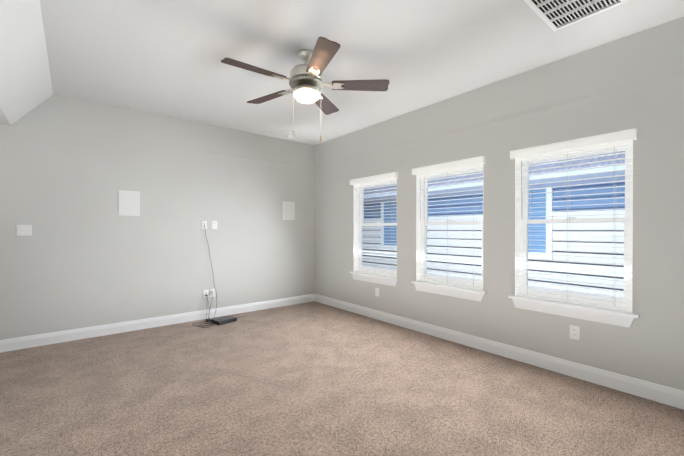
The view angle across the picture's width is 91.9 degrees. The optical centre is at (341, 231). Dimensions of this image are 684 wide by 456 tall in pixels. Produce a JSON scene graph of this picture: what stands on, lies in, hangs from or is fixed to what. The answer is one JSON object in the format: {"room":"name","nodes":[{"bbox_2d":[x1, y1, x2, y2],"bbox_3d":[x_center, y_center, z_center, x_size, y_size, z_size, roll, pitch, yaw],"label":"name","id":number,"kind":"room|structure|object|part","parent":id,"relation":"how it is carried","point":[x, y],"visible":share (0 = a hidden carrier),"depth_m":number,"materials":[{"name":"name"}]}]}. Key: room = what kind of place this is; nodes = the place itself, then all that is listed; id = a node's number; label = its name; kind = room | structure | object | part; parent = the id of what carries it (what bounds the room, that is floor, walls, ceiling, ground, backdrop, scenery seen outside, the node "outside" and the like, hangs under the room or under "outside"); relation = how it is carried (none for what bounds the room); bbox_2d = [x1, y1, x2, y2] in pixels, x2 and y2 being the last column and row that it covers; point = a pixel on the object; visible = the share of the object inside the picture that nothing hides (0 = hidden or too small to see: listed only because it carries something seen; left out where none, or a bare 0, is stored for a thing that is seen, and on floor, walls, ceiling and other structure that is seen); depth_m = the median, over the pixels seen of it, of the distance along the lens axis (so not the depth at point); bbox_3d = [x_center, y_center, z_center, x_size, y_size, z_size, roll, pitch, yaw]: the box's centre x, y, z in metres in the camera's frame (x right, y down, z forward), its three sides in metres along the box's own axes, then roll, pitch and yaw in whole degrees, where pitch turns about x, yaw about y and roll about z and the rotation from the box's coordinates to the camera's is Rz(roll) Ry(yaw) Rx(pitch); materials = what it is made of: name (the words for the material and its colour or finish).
{"room":"living room","nodes":[
{"label":"living room","id":0,"kind":"room"},
{"bbox_2d":[0,0,52,124],"bbox_3d":[-1.588,-1.355,1.333,0.450,0.524,5.570,0,0,-39],"label":"ceiling","id":1,"kind":"structure","parent":0,"point":[25,83],"depth_m":2.60,"materials":[{"name":"paint"}]},
{"bbox_2d":[0,94,314,339],"bbox_3d":[-2.555,-0.202,4.245,5.540,2.860,0.162,0,0,-39],"label":"wall","id":2,"kind":"structure","parent":0,"point":[85,254],"depth_m":4.16,"materials":[{"name":"paint"}]},
{"bbox_2d":[16,225,31,235],"bbox_3d":[-3.350,-0.015,3.489,0.116,0.115,0.013,0,0,-39],"label":"double light switch","id":3,"kind":"object","parent":2,"relation":"attached to","point":[23,230],"visible":1,"depth_m":3.49,"materials":[{"name":"white plastic"}]},
{"bbox_2d":[119,190,139,215],"bbox_3d":[-2.623,-0.351,4.084,0.222,0.305,0.005,0,0,-39],"label":"speaker","id":4,"kind":"object","parent":2,"relation":"attached to","point":[129,203],"visible":1,"depth_m":4.08,"materials":[{"name":"white plastic"}]},
{"bbox_2d":[0,294,315,352],"bbox_3d":[-2.512,1.166,4.176,5.190,0.125,0.016,0,0,-39],"label":"baseboard","id":5,"kind":"structure","parent":2,"relation":"attached to","point":[11,344],"depth_m":4.13,"materials":[{"name":"white wood"}]},
{"bbox_2d":[202,221,206,228],"bbox_3d":[-1.933,-0.092,4.645,0.072,0.115,0.010,0,0,-39],"label":"outlet","id":6,"kind":"object","parent":2,"relation":"attached to","point":[204,224],"visible":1,"depth_m":4.64,"materials":[{"name":"white plastic"}]},
{"bbox_2d":[203,289,208,297],"bbox_3d":[-1.915,0.876,4.664,0.072,0.115,0.010,0,0,-39],"label":"jack","id":7,"kind":"object","parent":2,"relation":"attached to","point":[205,292],"visible":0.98,"depth_m":4.66,"materials":[{"name":"white plastic"}]},
{"bbox_2d":[210,289,214,296],"bbox_3d":[-1.846,0.873,4.721,0.072,0.115,0.010,0,0,-39],"label":"electrical outlet","id":8,"kind":"object","parent":2,"relation":"attached to","point":[211,294],"visible":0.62,"depth_m":4.72,"materials":[{"name":"white plastic"}]},
{"bbox_2d":[212,221,216,228],"bbox_3d":[-1.820,-0.096,4.737,0.072,0.115,0.010,0,0,-39],"label":"outlet","id":9,"kind":"object","parent":2,"relation":"attached to","point":[214,224],"visible":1,"depth_m":4.73,"materials":[{"name":"white plastic"}]},
{"bbox_2d":[283,201,294,219],"bbox_3d":[-0.885,-0.345,5.500,0.222,0.305,0.005,0,0,-39],"label":"speaker","id":10,"kind":"object","parent":2,"relation":"attached to","point":[288,210],"visible":1,"depth_m":5.50,"materials":[{"name":"white plastic"}]},
{"bbox_2d":[0,301,683,455],"bbox_3d":[-0.797,1.299,2.095,5.540,0.120,5.730,0,0,-39],"label":"floor","id":11,"kind":"structure","parent":0,"point":[313,378],"depth_m":2.44,"materials":[{"name":"carpet"}]},
{"bbox_2d":[192,232,245,327],"bbox_3d":[-1.675,0.575,4.553,0.734,1.304,0.464,0,0,-39],"label":"cords","id":12,"kind":"object","parent":11,"relation":"on","point":[208,320],"visible":0.9,"depth_m":4.61,"materials":[{"name":"grey plastic"}]},
{"bbox_2d":[210,315,236,324],"bbox_3d":[-1.606,1.202,4.497,0.211,0.050,0.270,0,0,39],"label":"cable box","id":13,"kind":"object","parent":11,"relation":"on","point":[222,320],"visible":1,"depth_m":4.44,"materials":[{"name":"black plastic"}]},
{"bbox_2d":[40,0,683,144],"bbox_3d":[-0.057,-1.564,2.683,3.630,0.120,5.730,0,0,-39],"label":"ceiling","id":14,"kind":"structure","parent":0,"point":[162,57],"depth_m":2.73,"materials":[{"name":"paint"}]},
{"bbox_2d":[286,134,294,138],"bbox_3d":[-0.814,-1.497,5.220,0.136,0.040,0.136,0,0,-39],"label":"smoke detector","id":15,"kind":"object","parent":14,"relation":"attached to","point":[290,136],"visible":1,"depth_m":5.18,"materials":[{"name":"white plastic"}]},
{"bbox_2d":[221,36,388,141],"bbox_3d":[-0.339,-1.132,2.779,1.311,0.745,1.356,0,0,-39],"label":"ceiling fan","id":16,"kind":"object","parent":14,"relation":"hanging from","point":[306,84],"visible":1,"depth_m":2.73,"materials":[{"name":"brown wood"}]},
{"bbox_3d":[-0.301,-1.130,2.802,0.216,0.068,0.216,0,0,-39],"label":"lamp shade","id":17,"kind":"part","parent":16,"relation":"part of","materials":[{"name":"white glass"}]},
{"bbox_2d":[524,0,627,31],"bbox_3d":[1.419,-1.553,2.066,0.784,0.116,0.424,0,0,-39],"label":"ceiling vent","id":18,"kind":"object","parent":14,"relation":"in","point":[552,14],"visible":1,"depth_m":2.25,"materials":[{"name":"white metal"}]},
{"bbox_2d":[315,16,683,390],"bbox_3d":[1.288,-0.200,3.785,0.162,2.860,5.730,0,0,-39],"label":"wall","id":19,"kind":"structure","parent":0,"point":[648,345],"depth_m":3.04,"materials":[{"name":"paint"}]},
{"bbox_2d":[350,172,397,277],"bbox_3d":[0.486,-0.086,4.721,0.213,1.393,0.912,0,0,-39],"label":"window","id":20,"kind":"structure","parent":19,"relation":"in","point":[375,181],"depth_m":4.81,"materials":[{"name":"white plastic"}]},
{"bbox_3d":[0.541,-0.066,4.766,0.032,1.202,0.738,0,0,-39],"label":"glass","id":21,"kind":"part","parent":20,"relation":"part of","materials":[{"name":"clear glass"}]},
{"bbox_2d":[350,272,398,285],"bbox_3d":[0.464,0.666,4.707,0.130,0.110,0.948,0,0,-39],"label":"window sill","id":22,"kind":"structure","parent":19,"relation":"attached to","point":[380,279],"depth_m":4.62,"materials":[{"name":"white wood"}]},
{"bbox_2d":[375,288,378,296],"bbox_3d":[0.492,0.847,4.635,0.010,0.115,0.072,0,0,-39],"label":"electrical outlet","id":23,"kind":"object","parent":19,"relation":"attached to","point":[376,291],"visible":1,"depth_m":4.63,"materials":[{"name":"white plastic"}]},
{"bbox_2d":[412,156,485,289],"bbox_3d":[1.233,-0.081,3.804,0.213,1.393,0.912,0,0,-39],"label":"window","id":24,"kind":"structure","parent":19,"relation":"in","point":[458,167],"depth_m":3.85,"materials":[{"name":"white plastic"}]},
{"bbox_2d":[420,176,424,220],"bbox_3d":[0.999,-0.044,4.045,0.091,1.277,0.036,0,0,0],"label":"blind cord","id":25,"kind":"object","parent":24,"relation":"hanging from","point":[424,176],"depth_m":4.03,"materials":[{"name":"grey plastic"}]},
{"bbox_2d":[447,172,447,253],"bbox_3d":[1.221,-0.043,3.801,0.053,1.277,0.014,0,0,-39],"label":"blind cord","id":26,"kind":"object","parent":24,"relation":"hanging from","point":[447,215],"depth_m":3.78,"materials":[{"name":"white fabric"}]},
{"bbox_3d":[1.288,-0.061,3.849,0.032,1.202,0.738,0,0,-39],"label":"glass","id":27,"kind":"part","parent":24,"relation":"part of","materials":[{"name":"clear glass"}]},
{"bbox_2d":[411,281,486,301],"bbox_3d":[1.211,0.670,3.790,0.130,0.110,0.948,0,0,-39],"label":"window sill","id":28,"kind":"structure","parent":19,"relation":"attached to","point":[461,292],"depth_m":3.72,"materials":[{"name":"white wood"}]},
{"bbox_2d":[316,294,683,409],"bbox_3d":[1.220,1.168,3.737,0.016,0.125,5.410,0,0,-39],"label":"baseboard","id":29,"kind":"structure","parent":19,"relation":"attached to","point":[670,396],"depth_m":3.03,"materials":[{"name":"white wood"}]},
{"bbox_2d":[510,128,636,311],"bbox_3d":[1.980,-0.076,2.888,0.213,1.393,0.912,0,0,-39],"label":"window blind","id":30,"kind":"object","parent":19,"relation":"in","point":[604,144],"depth_m":2.84,"materials":[{"name":"white plastic"}]},
{"bbox_2d":[521,160,530,294],"bbox_3d":[1.746,-0.040,3.129,0.091,1.277,0.036,0,0,0],"label":"blind cord","id":31,"kind":"object","parent":30,"relation":"hanging from","point":[530,160],"depth_m":3.14,"materials":[{"name":"grey plastic"}]},
{"bbox_2d":[566,153,569,299],"bbox_3d":[1.967,-0.038,2.885,0.053,1.277,0.014,0,0,-39],"label":"blind cord","id":32,"kind":"object","parent":30,"relation":"hanging from","point":[569,202],"depth_m":2.89,"materials":[{"name":"white fabric"}]},
{"bbox_3d":[2.034,-0.056,2.932,0.032,1.202,0.738,0,0,-39],"label":"glass","id":33,"kind":"part","parent":30,"relation":"part of","materials":[{"name":"clear glass"}]},
{"bbox_2d":[613,146,616,306],"bbox_3d":[2.169,-0.037,2.637,0.053,1.277,0.014,0,0,-39],"label":"blind cord","id":34,"kind":"object","parent":30,"relation":"hanging from","point":[614,146],"depth_m":2.61,"materials":[{"name":"white fabric"}]},
{"bbox_2d":[508,295,639,327],"bbox_3d":[1.958,0.675,2.874,0.130,0.110,0.948,0,0,-39],"label":"window sill","id":35,"kind":"structure","parent":19,"relation":"attached to","point":[607,316],"depth_m":2.78,"materials":[{"name":"white wood"}]},
{"bbox_2d":[570,325,579,339],"bbox_3d":[1.976,0.858,2.812,0.010,0.115,0.072,0,0,-39],"label":"electrical outlet","id":36,"kind":"object","parent":19,"relation":"attached to","point":[575,332],"visible":1,"depth_m":2.81,"materials":[{"name":"white plastic"}]},
{"label":"outside","id":37,"kind":"structure","parent":0,"visible":0},
{"bbox_2d":[362,214,624,298],"bbox_3d":[2.504,1.968,7.166,0.300,4.490,20.000,0,0,-39],"label":"siding","id":38,"kind":"object","parent":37,"point":[558,233],"depth_m":5.57,"materials":[{"name":"white"}]},
{"bbox_2d":[380,201,396,249],"bbox_3d":[1.308,-0.151,8.360,0.057,1.235,0.920,0,0,-39],"label":"window","id":39,"kind":"structure","parent":38,"relation":"attached to","point":[388,206],"depth_m":8.49,"materials":[{"name":"blue glass"}]},
{"bbox_2d":[364,210,624,220],"bbox_3d":[2.495,-0.306,7.147,0.322,0.058,20.000,0,0,-39],"label":"band","id":40,"kind":"object","parent":38,"relation":"attached to","point":[557,213],"depth_m":5.49,"materials":[{"name":"white"}]},
{"bbox_2d":[364,181,624,218],"bbox_3d":[2.504,-0.549,7.153,0.300,0.427,20.000,0,0,-39],"label":"siding","id":41,"kind":"object","parent":40,"relation":"on","point":[464,208],"depth_m":5.48,"materials":[{"name":"blue"}]},
{"bbox_2d":[364,176,624,203],"bbox_3d":[2.496,-0.802,7.145,0.320,0.080,20.000,0,0,-39],"label":"frieze","id":42,"kind":"object","parent":41,"relation":"attached to","point":[597,180],"depth_m":5.64,"materials":[{"name":"blue"}]},
{"bbox_2d":[364,165,624,200],"bbox_3d":[2.291,-0.889,6.977,0.850,0.095,20.000,0,0,-39],"label":"eave","id":43,"kind":"object","parent":42,"relation":"on","point":[604,174],"depth_m":5.28,"materials":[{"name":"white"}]},
{"bbox_2d":[364,151,624,194],"bbox_3d":[3.564,-2.159,8.008,4.193,3.035,20.000,0,0,-39],"label":"shingles","id":44,"kind":"object","parent":43,"relation":"on","point":[621,161],"depth_m":5.26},
{"bbox_2d":[528,188,553,259],"bbox_3d":[3.278,-0.138,5.941,0.057,1.235,0.920,0,0,-39],"label":"window","id":45,"kind":"structure","parent":38,"relation":"attached to","point":[532,230],"depth_m":5.74,"materials":[{"name":"blue glass"}]}
]}

